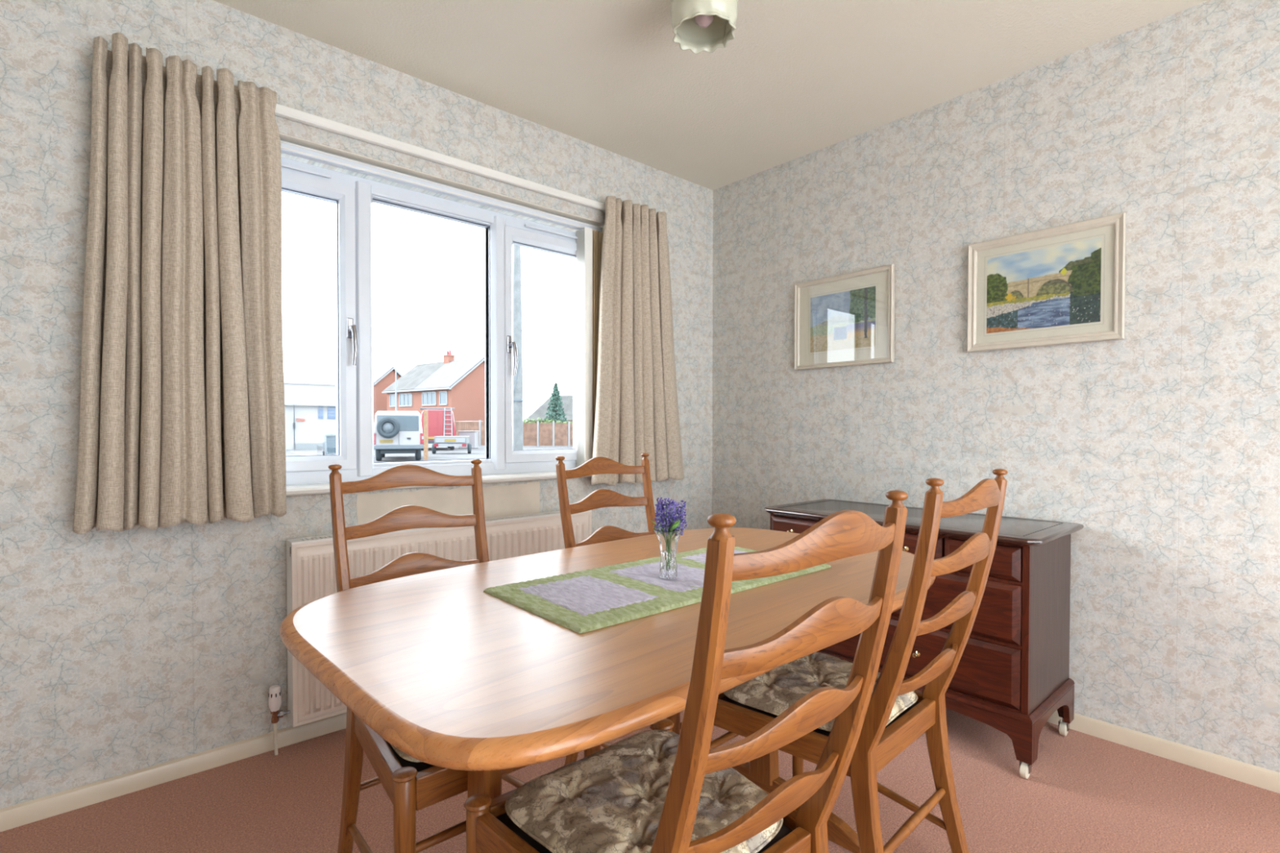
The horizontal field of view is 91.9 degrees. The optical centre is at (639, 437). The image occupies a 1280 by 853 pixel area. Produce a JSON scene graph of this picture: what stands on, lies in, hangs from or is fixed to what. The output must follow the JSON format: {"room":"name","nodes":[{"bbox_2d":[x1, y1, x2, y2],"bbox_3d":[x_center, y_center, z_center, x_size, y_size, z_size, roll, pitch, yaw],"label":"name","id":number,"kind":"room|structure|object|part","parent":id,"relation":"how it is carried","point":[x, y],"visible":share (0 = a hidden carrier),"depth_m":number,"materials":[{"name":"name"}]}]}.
{"room":"dining room","nodes":[
{"label":"dining room","id":0,"kind":"room"},
{"bbox_2d":[0,0,712,808],"bbox_3d":[-1.054,-0.170,2.379,3.650,2.400,0.282,-1,1,-41],"label":"wall","id":1,"kind":"structure","parent":0,"point":[135,648],"depth_m":1.85,"materials":[{"name":"paper"}]},
{"bbox_2d":[0,712,346,831],"bbox_3d":[-0.889,1.003,2.348,3.434,0.055,0.016,-1,1,-41],"label":"baseboard","id":2,"kind":"structure","parent":1,"relation":"attached to","point":[19,815],"depth_m":1.85,"materials":[{"name":"beige paint"}]},
{"bbox_2d":[222,132,604,496],"bbox_3d":[-0.804,-0.417,2.482,1.658,1.208,0.181,-1,1,-41],"label":"window","id":3,"kind":"structure","parent":1,"relation":"in","point":[353,197],"depth_m":2.35,"materials":[{"name":"white plastic"}]},
{"bbox_3d":[-1.060,-0.401,2.262,0.022,0.075,0.008,-1,1,-41],"label":"handle","id":4,"kind":"part","parent":3,"relation":"part of","materials":[{"name":"silver metal"}]},
{"bbox_3d":[-1.041,-0.337,2.246,0.025,0.149,0.047,-1,1,-41],"label":"lever","id":5,"kind":"part","parent":3,"relation":"part of","materials":[{"name":"silver metal"}]},
{"bbox_3d":[-0.781,0.175,2.465,1.658,0.026,0.111,-1,1,-41],"label":"sill","id":6,"kind":"part","parent":3,"relation":"part of","materials":[{"name":"white paint"}]},
{"bbox_3d":[-0.841,-0.406,2.524,1.598,1.133,0.070,-1,1,-41],"label":"frame","id":7,"kind":"part","parent":3,"relation":"part of","materials":[{"name":"white plastic"}]},
{"bbox_2d":[280,162,577,239],"bbox_3d":[-0.808,-0.940,2.479,1.398,0.012,0.008,-1,1,-41],"label":"vent","id":8,"kind":"object","parent":3,"relation":"attached to","point":[375,188],"depth_m":2.45,"materials":[{"name":"white plastic"}]},
{"bbox_2d":[280,140,603,467],"bbox_3d":[-0.787,-0.427,2.462,1.605,1.161,0.077,-1,1,-41],"label":"window reveal","id":9,"kind":"object","parent":3,"relation":"attached to","point":[589,241],"visible":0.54,"depth_m":2.89,"materials":[{"name":"white paint"}]},
{"bbox_3d":[-0.796,-0.993,2.464,1.605,0.030,0.034,-1,1,-41],"label":"head rail","id":10,"kind":"part","parent":9,"relation":"part of","materials":[{"name":"white plastic"}]},
{"bbox_3d":[-0.569,-0.407,2.695,0.022,0.075,0.008,-1,1,-41],"label":"handle","id":11,"kind":"part","parent":3,"relation":"part of","materials":[{"name":"silver metal"}]},
{"bbox_3d":[-0.550,-0.343,2.679,0.025,0.149,0.047,-1,1,-41],"label":"lever","id":12,"kind":"part","parent":3,"relation":"part of","materials":[{"name":"silver metal"}]},
{"bbox_2d":[285,510,591,727],"bbox_3d":[-0.704,0.634,2.439,1.211,0.603,0.107,-1,1,-41],"label":"radiator","id":13,"kind":"object","parent":1,"relation":"attached to","point":[310,563],"visible":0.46,"depth_m":2.17,"materials":[{"name":"metal"}]},
{"bbox_2d":[268,684,290,755],"bbox_3d":[-1.177,0.922,2.021,0.062,0.229,0.036,-1,1,-41],"label":"radiator valve","id":14,"kind":"object","parent":13,"relation":"attached to","point":[274,695],"visible":1,"depth_m":2.00,"materials":[{"name":"white plastic"}]},
{"bbox_3d":[-1.150,0.642,2.036,0.006,0.594,0.076,-1,1,-41],"label":"panel","id":15,"kind":"part","parent":13,"relation":"part of","materials":[{"name":"metal"}]},
{"bbox_2d":[285,510,591,544],"bbox_3d":[-0.698,0.336,2.429,1.210,0.007,0.078,-1,1,-41],"label":"grille","id":16,"kind":"object","parent":13,"relation":"attached to","point":[555,515],"depth_m":2.34,"materials":[{"name":"metal"}]},
{"bbox_2d":[275,103,605,212],"bbox_3d":[-0.714,-1.085,2.456,2.140,0.032,0.032,-1,1,-41],"label":"rail","id":17,"kind":"object","parent":1,"relation":"attached to","point":[292,114],"visible":0.53,"depth_m":2.35,"materials":[{"name":"white paint"}]},
{"bbox_2d":[72,31,286,533],"bbox_3d":[-1.326,-0.425,1.812,0.508,1.354,0.164,-1,1,-41],"label":"curtain","id":18,"kind":"object","parent":17,"relation":"hanging from","point":[182,397],"visible":1,"depth_m":1.78,"materials":[{"name":"beige fabric"}]},
{"bbox_2d":[591,195,684,485],"bbox_3d":[-0.002,-0.453,2.989,0.584,1.336,0.149,-1,1,-41],"label":"curtain","id":19,"kind":"object","parent":17,"relation":"hanging from","point":[637,414],"visible":0.98,"depth_m":2.95,"materials":[{"name":"beige fabric"}]},
{"bbox_2d":[0,707,1279,852],"bbox_3d":[0.336,1.114,0.974,4.050,0.120,4.300,-1,1,-41],"label":"floor","id":20,"kind":"structure","parent":0,"point":[1082,793],"depth_m":1.75,"materials":[{"name":"carpet"}]},
{"bbox_2d":[328,458,600,852],"bbox_3d":[-0.442,0.555,1.458,0.466,0.980,0.580,-1,1,-41],"label":"dining chair","id":21,"kind":"object","parent":20,"relation":"on","point":[410,786],"visible":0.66,"depth_m":1.48,"materials":[{"name":"brown wood"}]},
{"bbox_3d":[-0.698,0.567,1.473,0.038,0.956,0.170,-1,1,-41],"label":"leg","id":22,"kind":"part","parent":21,"relation":"part of","materials":[{"name":"brown wood"}]},
{"bbox_3d":[-0.539,0.645,1.273,0.024,0.056,0.353,-1,1,-36],"label":"seat rail","id":23,"kind":"part","parent":21,"relation":"part of","materials":[{"name":"brown wood"}]},
{"bbox_3d":[-0.426,0.826,1.122,0.044,0.450,0.044,-1,1,-41],"label":"leg","id":24,"kind":"part","parent":21,"relation":"part of","materials":[{"name":"brown wood"}]},
{"bbox_2d":[391,744,422,762],"bbox_3d":[-0.394,0.594,1.403,0.386,0.041,0.374,-1,1,-41],"label":"seat cushion","id":25,"kind":"object","parent":21,"relation":"on","point":[402,754],"visible":0.02,"depth_m":1.18,"materials":[{"name":"beige fabric"}]},
{"bbox_3d":[-0.393,0.640,1.402,0.396,0.012,0.360,-1,1,-41],"label":"seat panel","id":26,"kind":"part","parent":21,"relation":"part of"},
{"bbox_3d":[-0.267,0.647,1.257,0.388,0.060,0.024,-1,1,-41],"label":"seat rail","id":27,"kind":"part","parent":21,"relation":"part of","materials":[{"name":"brown wood"}]},
{"bbox_3d":[-0.422,0.563,1.713,0.038,0.956,0.170,-1,1,-41],"label":"leg","id":28,"kind":"part","parent":21,"relation":"part of","materials":[{"name":"brown wood"}]},
{"bbox_3d":[-0.108,0.822,1.399,0.044,0.450,0.044,-1,1,-41],"label":"leg","id":29,"kind":"part","parent":21,"relation":"part of","materials":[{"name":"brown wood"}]},
{"bbox_2d":[279,527,935,852],"bbox_3d":[0.065,0.686,1.458,1.532,0.720,0.912,-1,1,-44],"label":"dining table","id":30,"kind":"object","parent":20,"relation":"on","point":[451,673],"visible":0.63,"depth_m":0.97,"materials":[{"name":"brown wood"}]},
{"bbox_3d":[-0.289,0.688,1.148,0.046,0.585,0.092,-1,1,-44],"label":"leg","id":31,"kind":"part","parent":30,"relation":"part of","materials":[{"name":"brown wood"}]},
{"bbox_2d":[483,546,831,633],"bbox_3d":[0.073,0.320,1.433,0.770,0.013,0.356,-1,1,-41],"label":"table runner","id":32,"kind":"object","parent":30,"relation":"on","point":[581,602],"visible":0.63,"depth_m":1.29,"materials":[{"name":"green fabric"}]},
{"bbox_2d":[653,528,682,581],"bbox_3d":[0.063,0.260,1.383,0.067,0.112,0.067,-1,1,-41],"label":"vase","id":33,"kind":"object","parent":32,"relation":"on","point":[668,540],"visible":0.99,"depth_m":1.37,"materials":[{"name":"clear glass"}]},
{"bbox_2d":[650,497,687,535],"bbox_3d":[0.068,0.215,1.377,0.064,0.164,0.066,-1,1,-41],"label":"bunch","id":34,"kind":"object","parent":33,"relation":"in","point":[670,518],"visible":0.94,"depth_m":1.37,"materials":[{"name":"purple plant"}]},
{"bbox_3d":[0.062,0.221,1.377,0.003,0.151,0.009,1,1,41],"label":"stem","id":35,"kind":"part","parent":34,"relation":"part of","materials":[{"name":"plant"}]},
{"bbox_3d":[0.355,0.679,1.763,0.046,0.585,0.092,-1,1,-44],"label":"leg","id":36,"kind":"part","parent":30,"relation":"part of","materials":[{"name":"brown wood"}]},
{"bbox_2d":[555,453,682,765],"bbox_3d":[0.054,0.548,1.917,0.466,0.980,0.580,-1,1,-43],"label":"dining chair","id":37,"kind":"object","parent":20,"relation":"on","point":[600,498],"visible":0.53,"depth_m":2.08,"materials":[{"name":"brown wood"}]},
{"bbox_3d":[-0.202,0.560,1.923,0.038,0.956,0.170,-1,1,-43],"label":"leg","id":38,"kind":"part","parent":37,"relation":"part of","materials":[{"name":"brown wood"}]},
{"bbox_3d":[0.065,0.556,2.173,0.038,0.956,0.170,-1,1,-43],"label":"leg","id":39,"kind":"part","parent":37,"relation":"part of","materials":[{"name":"brown wood"}]},
{"bbox_3d":[0.084,0.819,1.582,0.044,0.450,0.044,-1,1,-43],"label":"leg","id":40,"kind":"part","parent":37,"relation":"part of","materials":[{"name":"brown wood"}]},
{"bbox_2d":[464,490,908,852],"bbox_3d":[0.063,0.564,0.967,0.466,0.980,0.580,-1,1,-40],"label":"dining chair","id":41,"kind":"object","parent":20,"relation":"on","point":[842,534],"visible":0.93,"depth_m":0.75,"materials":[{"name":"brown wood"}]},
{"bbox_3d":[-0.271,0.827,1.038,0.044,0.450,0.044,-1,1,-40],"label":"leg","id":42,"kind":"part","parent":41,"relation":"part of","materials":[{"name":"brown wood"}]},
{"bbox_3d":[-0.111,0.648,1.172,0.388,0.060,0.024,-1,1,-40],"label":"seat rail","id":43,"kind":"part","parent":41,"relation":"part of","materials":[{"name":"brown wood"}]},
{"bbox_3d":[-0.135,0.651,0.900,0.353,0.056,0.024,1,1,44],"label":"seat rail","id":44,"kind":"part","parent":41,"relation":"part of","materials":[{"name":"brown wood"}]},
{"bbox_2d":[505,729,782,852],"bbox_3d":[0.015,0.600,1.024,0.386,0.041,0.374,-1,1,-40],"label":"seat cushion","id":45,"kind":"object","parent":41,"relation":"on","point":[611,799],"visible":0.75,"depth_m":1.00,"materials":[{"name":"beige fabric"}]},
{"bbox_3d":[0.014,0.647,1.026,0.396,0.012,0.360,-1,1,-40],"label":"seat panel","id":46,"kind":"part","parent":41,"relation":"part of","materials":[{"name":"fabric"}]},
{"bbox_3d":[0.050,0.823,1.312,0.044,0.450,0.044,-1,1,-40],"label":"leg","id":47,"kind":"part","parent":41,"relation":"part of","materials":[{"name":"brown wood"}]},
{"bbox_3d":[0.041,0.580,0.712,0.038,0.956,0.170,-1,1,-40],"label":"leg","id":48,"kind":"part","parent":41,"relation":"part of","materials":[{"name":"brown wood"}]},
{"bbox_3d":[0.162,0.648,1.154,0.024,0.056,0.353,-1,1,-35],"label":"seat rail","id":49,"kind":"part","parent":41,"relation":"part of","materials":[{"name":"brown wood"}]},
{"bbox_3d":[0.139,0.653,0.880,0.328,0.055,0.024,-1,1,-40],"label":"seat rail","id":50,"kind":"part","parent":41,"relation":"part of","materials":[{"name":"brown wood"}]},
{"bbox_3d":[0.319,0.576,0.950,0.038,0.956,0.170,-1,1,-40],"label":"leg","id":51,"kind":"part","parent":41,"relation":"part of","materials":[{"name":"brown wood"}]},
{"bbox_2d":[709,468,1008,852],"bbox_3d":[0.488,0.557,1.430,0.466,0.980,0.580,-1,1,-44],"label":"dining chair","id":52,"kind":"object","parent":20,"relation":"on","point":[877,744],"visible":0.71,"depth_m":1.25,"materials":[{"name":"brown wood"}]},
{"bbox_3d":[0.302,0.641,1.624,0.388,0.060,0.024,-1,1,-44],"label":"seat rail","id":53,"kind":"part","parent":52,"relation":"part of","materials":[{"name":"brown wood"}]},
{"bbox_3d":[0.294,0.645,1.350,0.353,0.056,0.024,1,1,41],"label":"seat rail","id":54,"kind":"part","parent":52,"relation":"part of","materials":[{"name":"brown wood"}]},
{"bbox_3d":[0.453,0.817,1.773,0.044,0.450,0.044,-1,1,-44],"label":"leg","id":55,"kind":"part","parent":52,"relation":"part of","materials":[{"name":"brown wood"}]},
{"bbox_3d":[0.435,0.640,1.486,0.396,0.012,0.360,-1,1,-44],"label":"seat panel","id":56,"kind":"part","parent":52,"relation":"part of","materials":[{"name":"brown wood"}]},
{"bbox_2d":[723,651,917,732],"bbox_3d":[0.437,0.594,1.483,0.386,0.041,0.374,-1,1,-44],"label":"seat cushion","id":57,"kind":"object","parent":52,"relation":"on","point":[774,691],"visible":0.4,"depth_m":1.45,"materials":[{"name":"beige fabric"}]},
{"bbox_3d":[0.481,0.573,1.174,0.038,0.956,0.170,-1,1,-44],"label":"leg","id":58,"kind":"part","parent":52,"relation":"part of","materials":[{"name":"brown wood"}]},
{"bbox_3d":[0.569,0.646,1.348,0.328,0.055,0.024,-1,1,-44],"label":"seat rail","id":59,"kind":"part","parent":52,"relation":"part of","materials":[{"name":"brown wood"}]},
{"bbox_3d":[0.575,0.641,1.622,0.024,0.056,0.353,-1,1,-39],"label":"seat rail","id":60,"kind":"part","parent":52,"relation":"part of","materials":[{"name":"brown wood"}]},
{"bbox_3d":[0.745,0.569,1.428,0.038,0.956,0.170,-1,1,-44],"label":"leg","id":61,"kind":"part","parent":52,"relation":"part of","materials":[{"name":"brown wood"}]},
{"bbox_2d":[764,498,1084,778],"bbox_3d":[1.020,0.664,2.377,0.508,0.737,1.024,-1,1,-41],"label":"dresser","id":62,"kind":"object","parent":20,"relation":"on","point":[1011,675],"visible":0.44,"depth_m":1.99,"materials":[{"name":"brown wood"}]},
{"bbox_3d":[0.626,0.379,2.505,0.031,0.102,0.226,-1,1,-41],"label":"drawer","id":63,"kind":"part","parent":62,"relation":"part of","materials":[{"name":"brown wood"}]},
{"bbox_3d":[0.975,0.582,2.335,0.300,0.522,0.960,-1,1,-41],"label":"frame","id":64,"kind":"part","parent":62,"relation":"part of","materials":[{"name":"brown wood"}]},
{"bbox_3d":[0.913,0.385,2.133,0.030,0.017,0.017,-1,1,-41],"label":"knob","id":65,"kind":"part","parent":62,"relation":"part of","materials":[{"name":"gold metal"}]},
{"bbox_3d":[0.940,0.739,2.107,0.030,0.017,0.017,-1,1,-41],"label":"knob","id":66,"kind":"part","parent":62,"relation":"part of","materials":[{"name":"gold metal"}]},
{"bbox_3d":[0.864,0.737,2.240,0.031,0.185,0.916,-1,1,-41],"label":"drawer","id":67,"kind":"part","parent":62,"relation":"part of","materials":[{"name":"brown wood"}]},
{"bbox_3d":[0.936,0.385,2.153,0.031,0.102,0.226,-1,1,-41],"label":"drawer","id":68,"kind":"part","parent":62,"relation":"part of","materials":[{"name":"brown wood"}]},
{"bbox_3d":[0.864,0.539,2.237,0.031,0.182,0.916,-1,1,-41],"label":"drawer","id":69,"kind":"part","parent":62,"relation":"part of","materials":[{"name":"brown wood"}]},
{"bbox_3d":[1.091,0.388,1.977,0.031,0.102,0.226,-1,1,-41],"label":"drawer","id":70,"kind":"part","parent":62,"relation":"part of","materials":[{"name":"brown wood"}]},
{"bbox_3d":[1.180,1.000,1.894,0.020,0.040,0.028,-1,1,-41],"label":"castor stem","id":71,"kind":"part","parent":62,"relation":"part of","materials":[{"name":"silver metal"}]},
{"bbox_3d":[1.339,0.587,2.029,0.418,0.522,0.018,-1,1,-41],"label":"panel","id":72,"kind":"part","parent":62,"relation":"part of","materials":[{"name":"brown wood"}]},
{"bbox_3d":[1.478,0.997,2.157,0.020,0.040,0.028,-1,1,-41],"label":"castor stem","id":73,"kind":"part","parent":62,"relation":"part of","materials":[{"name":"silver metal"}]},
{"bbox_2d":[213,0,1208,190],"bbox_3d":[0.339,-1.421,0.933,4.050,0.150,4.300,-1,1,-41],"label":"ceiling","id":74,"kind":"structure","parent":0,"point":[796,78],"depth_m":2.21,"materials":[{"name":"white paint"}]},
{"bbox_2d":[670,0,737,53],"bbox_3d":[0.188,-1.272,1.817,0.198,0.177,0.198,-1,1,-41],"label":"ceiling lamp","id":75,"kind":"object","parent":74,"relation":"hanging from","point":[698,26],"visible":1,"depth_m":1.83,"materials":[{"name":"white glass"}]},
{"bbox_3d":[0.188,-1.255,1.817,0.060,0.090,0.060,-1,1,-41],"label":"bulb","id":76,"kind":"part","parent":75,"relation":"part of","materials":[{"name":"glass"}]},
{"bbox_2d":[711,0,1279,773],"bbox_3d":[1.679,-0.164,2.191,0.200,2.400,4.180,-1,1,-41],"label":"wall","id":77,"kind":"structure","parent":0,"point":[1162,440],"depth_m":2.15,"materials":[{"name":"paper"}]},
{"bbox_2d":[794,263,894,369],"bbox_3d":[0.930,-0.542,2.860,0.023,0.421,0.496,-1,1,-41],"label":"picture","id":78,"kind":"object","parent":77,"relation":"attached to","point":[846,319],"visible":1,"depth_m":2.84,"materials":[{"name":"paint"}]},
{"bbox_2d":[810,285,875,352],"bbox_3d":[0.933,-0.542,2.862,0.001,0.265,0.332,-1,1,-41],"label":"painting","id":79,"kind":"object","parent":78,"relation":"attached to","point":[843,320],"depth_m":2.85,"materials":[{"name":"paint"}]},
{"bbox_2d":[967,212,1126,352],"bbox_3d":[1.461,-0.546,2.258,0.023,0.420,0.494,-1,1,-41],"label":"picture","id":80,"kind":"object","parent":77,"relation":"attached to","point":[1064,284],"visible":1,"depth_m":2.24,"materials":[{"name":"paint"}]},
{"bbox_2d":[986,237,1101,333],"bbox_3d":[1.463,-0.546,2.260,0.001,0.288,0.362,-1,1,-41],"label":"painting","id":81,"kind":"object","parent":80,"relation":"attached to","point":[1055,286],"depth_m":2.25,"materials":[{"name":"paint"}]},
{"bbox_2d":[1047,710,1279,793],"bbox_3d":[1.623,1.010,2.108,0.016,0.055,3.700,-1,1,-41],"label":"baseboard","id":82,"kind":"structure","parent":77,"relation":"attached to","point":[1246,773],"depth_m":1.98,"materials":[{"name":"beige paint"}]},
{"label":"outside","id":83,"kind":"structure","parent":0,"visible":0},
{"bbox_2d":[285,443,573,485],"bbox_3d":[-41.373,0.094,73.538,190.000,0.200,159.670,-1,1,-41],"label":"ground","id":84,"kind":"structure","parent":83,"point":[442,452],"depth_m":29.14,"materials":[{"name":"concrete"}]},
{"bbox_2d":[284,381,336,449],"bbox_3d":[-19.453,-1.232,35.462,4.565,3.722,3.300,-1,1,-36],"label":"building","id":85,"kind":"structure","parent":84,"relation":"on","point":[310,408],"depth_m":34.46,"materials":[{"name":"metal"}]},
{"bbox_3d":[-18.809,-0.992,34.296,0.426,0.169,0.050,-1,1,-36],"label":"red panel","id":86,"kind":"part","parent":85,"relation":"part of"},
{"bbox_2d":[322,433,336,455],"bbox_3d":[-13.504,0.289,27.035,0.600,0.958,0.705,-1,1,-36],"label":"wheelie bin","id":87,"kind":"object","parent":84,"relation":"on","point":[330,439],"visible":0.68,"depth_m":26.80,"materials":[{"name":"plastic"}]},
{"bbox_3d":[-13.504,-0.134,27.028,0.520,0.110,0.705,-1,1,-36],"label":"lid","id":88,"kind":"part","parent":87,"relation":"part of","materials":[{"name":"plastic"}]},
{"bbox_2d":[330,366,402,423],"bbox_3d":[-33.479,-4.764,76.141,11.450,9.450,8.190,1,1,37],"label":"brick house","id":89,"kind":"structure","parent":84,"relation":"on","point":[384,377],"depth_m":72.01,"materials":[{"name":"brick"}]},
{"bbox_2d":[373,410,423,461],"bbox_3d":[-9.422,-0.089,24.221,1.720,1.820,4.710,0,1,-20],"label":"off roader","id":90,"kind":"object","parent":84,"relation":"on","point":[394,432],"visible":0.94,"depth_m":22.31,"materials":[{"name":"white paint"}]},
{"bbox_3d":[-9.085,0.124,22.148,0.440,0.100,0.020,0,1,-20],"label":"number plate","id":91,"kind":"part","parent":90,"relation":"part of","materials":[{"name":"yellow plastic"}]},
{"bbox_2d":[420,433,423,444],"bbox_3d":[-7.961,0.029,22.568,0.110,0.400,0.045,0,1,-20],"label":"lamp","id":92,"kind":"object","parent":90,"relation":"on","point":[421,434],"depth_m":22.55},
{"bbox_2d":[395,350,409,411],"bbox_3d":[-17.289,-2.955,44.959,1.120,6.870,0.240,0,1,0],"label":"street lamp","id":93,"kind":"object","parent":84,"relation":"on","point":[396,351],"visible":0.71,"depth_m":44.90,"materials":[{"name":"metal"}]},
{"bbox_2d":[422,410,428,460],"bbox_3d":[-5.045,0.193,14.505,0.130,1.676,0.080,0,1,0],"label":"timber post","id":94,"kind":"object","parent":84,"relation":"on","point":[424,437],"visible":0.6,"depth_m":14.46,"materials":[{"name":"brown wood"}]},
{"bbox_2d":[382,350,484,421],"bbox_3d":[-19.802,-4.430,64.145,11.450,9.200,8.190,1,1,37],"label":"brick house","id":95,"kind":"structure","parent":84,"relation":"on","point":[460,384],"depth_m":60.61,"materials":[{"name":"brick"}]},
{"bbox_2d":[419,407,456,449],"bbox_3d":[-11.633,-0.513,35.334,1.900,2.306,5.230,0,1,-20],"label":"van","id":96,"kind":"object","parent":84,"relation":"on","point":[441,422],"visible":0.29,"depth_m":33.02,"materials":[{"name":"paint"}]},
{"bbox_2d":[453,426,455,435],"bbox_3d":[-9.989,-0.325,33.283,0.120,0.500,0.050,0,1,-20],"label":"lamp","id":97,"kind":"object","parent":96,"relation":"attached to","point":[454,428],"depth_m":33.26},
{"bbox_2d":[431,435,471,453],"bbox_3d":[-8.942,0.325,29.652,1.740,0.820,2.482,0,1,-10],"label":"trailer","id":98,"kind":"object","parent":84,"relation":"on","point":[439,441],"visible":1,"depth_m":28.52,"materials":[{"name":"metal"}]},
{"bbox_3d":[-8.730,0.114,28.464,0.500,0.120,0.025,0,1,-10],"label":"number plate","id":99,"kind":"part","parent":98,"relation":"part of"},
{"bbox_2d":[434,435,469,444],"bbox_3d":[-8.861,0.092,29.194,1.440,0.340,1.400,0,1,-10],"label":"tailgate","id":100,"kind":"object","parent":98,"relation":"in","point":[437,439],"depth_m":28.51,"materials":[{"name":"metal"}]},
{"bbox_2d":[457,431,479,448],"bbox_3d":[-10.071,0.106,36.352,1.060,1.040,0.770,0,1,0],"label":"storage box","id":101,"kind":"object","parent":84,"relation":"on","point":[473,435],"visible":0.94,"depth_m":36.01,"materials":[{"name":"white paint"}]},
{"bbox_2d":[453,419,484,446],"bbox_3d":[-10.605,-0.319,41.000,3.609,1.740,0.101,0,1,0],"label":"fence","id":102,"kind":"object","parent":84,"relation":"on","point":[479,425],"visible":0.24,"depth_m":40.98,"materials":[{"name":"brown wood"}]},
{"bbox_3d":[-10.605,-0.319,41.000,0.100,1.740,0.100,0,1,0],"label":"post","id":103,"kind":"part","parent":102,"relation":"part of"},
{"bbox_3d":[-9.728,-0.293,41.013,1.634,1.590,0.065,0,1,0],"label":"fence panel","id":104,"kind":"part","parent":102,"relation":"part of","materials":[{"name":"brown wood"}]},
{"bbox_2d":[523,417,555,422],"bbox_3d":[-7.875,-0.501,46.004,3.186,2.054,1.184,0,1,0],"label":"hedge","id":105,"kind":"object","parent":84,"relation":"on","point":[547,420],"visible":0.15,"depth_m":45.80,"materials":[{"name":"green plant"}]},
{"bbox_2d":[523,421,573,446],"bbox_3d":[-5.084,-0.252,40.001,5.158,1.652,0.101,0,1,0],"label":"fence","id":106,"kind":"object","parent":84,"relation":"on","point":[537,433],"visible":0.66,"depth_m":39.99,"materials":[{"name":"brown wood"}]},
{"bbox_3d":[-7.107,-0.230,40.014,0.892,1.502,0.065,0,1,0],"label":"fence panel","id":107,"kind":"part","parent":106,"relation":"part of","materials":[{"name":"brown wood"}]},
{"bbox_3d":[-6.601,-0.254,40.001,0.100,1.652,0.100,0,1,0],"label":"post","id":108,"kind":"part","parent":106,"relation":"part of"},
{"bbox_3d":[-6.095,-0.229,40.014,0.892,1.502,0.065,0,1,0],"label":"fence panel","id":109,"kind":"part","parent":106,"relation":"part of","materials":[{"name":"brown wood"}]},
{"bbox_3d":[-5.589,-0.253,40.001,0.100,1.652,0.100,0,1,0],"label":"post","id":110,"kind":"part","parent":106,"relation":"part of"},
{"bbox_3d":[-5.084,-0.227,40.014,0.892,1.502,0.065,0,1,0],"label":"fence panel","id":111,"kind":"part","parent":106,"relation":"part of","materials":[{"name":"brown wood"}]},
{"bbox_3d":[-4.578,-0.251,40.001,0.100,1.652,0.100,0,1,0],"label":"post","id":112,"kind":"part","parent":106,"relation":"part of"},
{"bbox_3d":[-4.072,-0.226,40.014,0.892,1.502,0.065,0,1,0],"label":"fence panel","id":113,"kind":"part","parent":106,"relation":"part of","materials":[{"name":"brown wood"}]},
{"bbox_2d":[526,395,573,422],"bbox_3d":[-4.941,-2.123,59.224,11.000,4.781,6.500,0,1,0],"label":"bungalow","id":114,"kind":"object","parent":84,"relation":"on","point":[567,400],"visible":0.13,"depth_m":57.24,"materials":[{"name":"grey brick"}]},
{"bbox_2d":[542,382,567,422],"bbox_3d":[-6.521,-1.926,47.962,2.716,4.742,2.514,-1,1,-41],"label":"conifer","id":115,"kind":"object","parent":84,"relation":"on","point":[555,403],"visible":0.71,"depth_m":47.70,"materials":[{"name":"green plant"}]},
{"bbox_2d":[555,420,573,422],"bbox_3d":[-5.060,-0.388,45.007,2.190,1.870,1.183,0,1,0],"label":"hedge","id":116,"kind":"object","parent":84,"relation":"on","point":[560,421],"visible":0.02,"depth_m":44.90,"materials":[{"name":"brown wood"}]},
{"bbox_3d":[-5.628,0.921,17.271,6.058,0.030,9.723,-1,1,-41],"label":"ground border","id":117,"kind":"structure","parent":84,"relation":"on","visible":0},
{"bbox_2d":[512,244,524,450],"bbox_3d":[-3.363,-2.199,16.967,0.411,6.285,0.320,0,1,0],"label":"utility pole","id":118,"kind":"object","parent":117,"relation":"on","point":[518,401],"visible":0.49,"depth_m":16.85,"materials":[{"name":"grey wood"}]}
]}

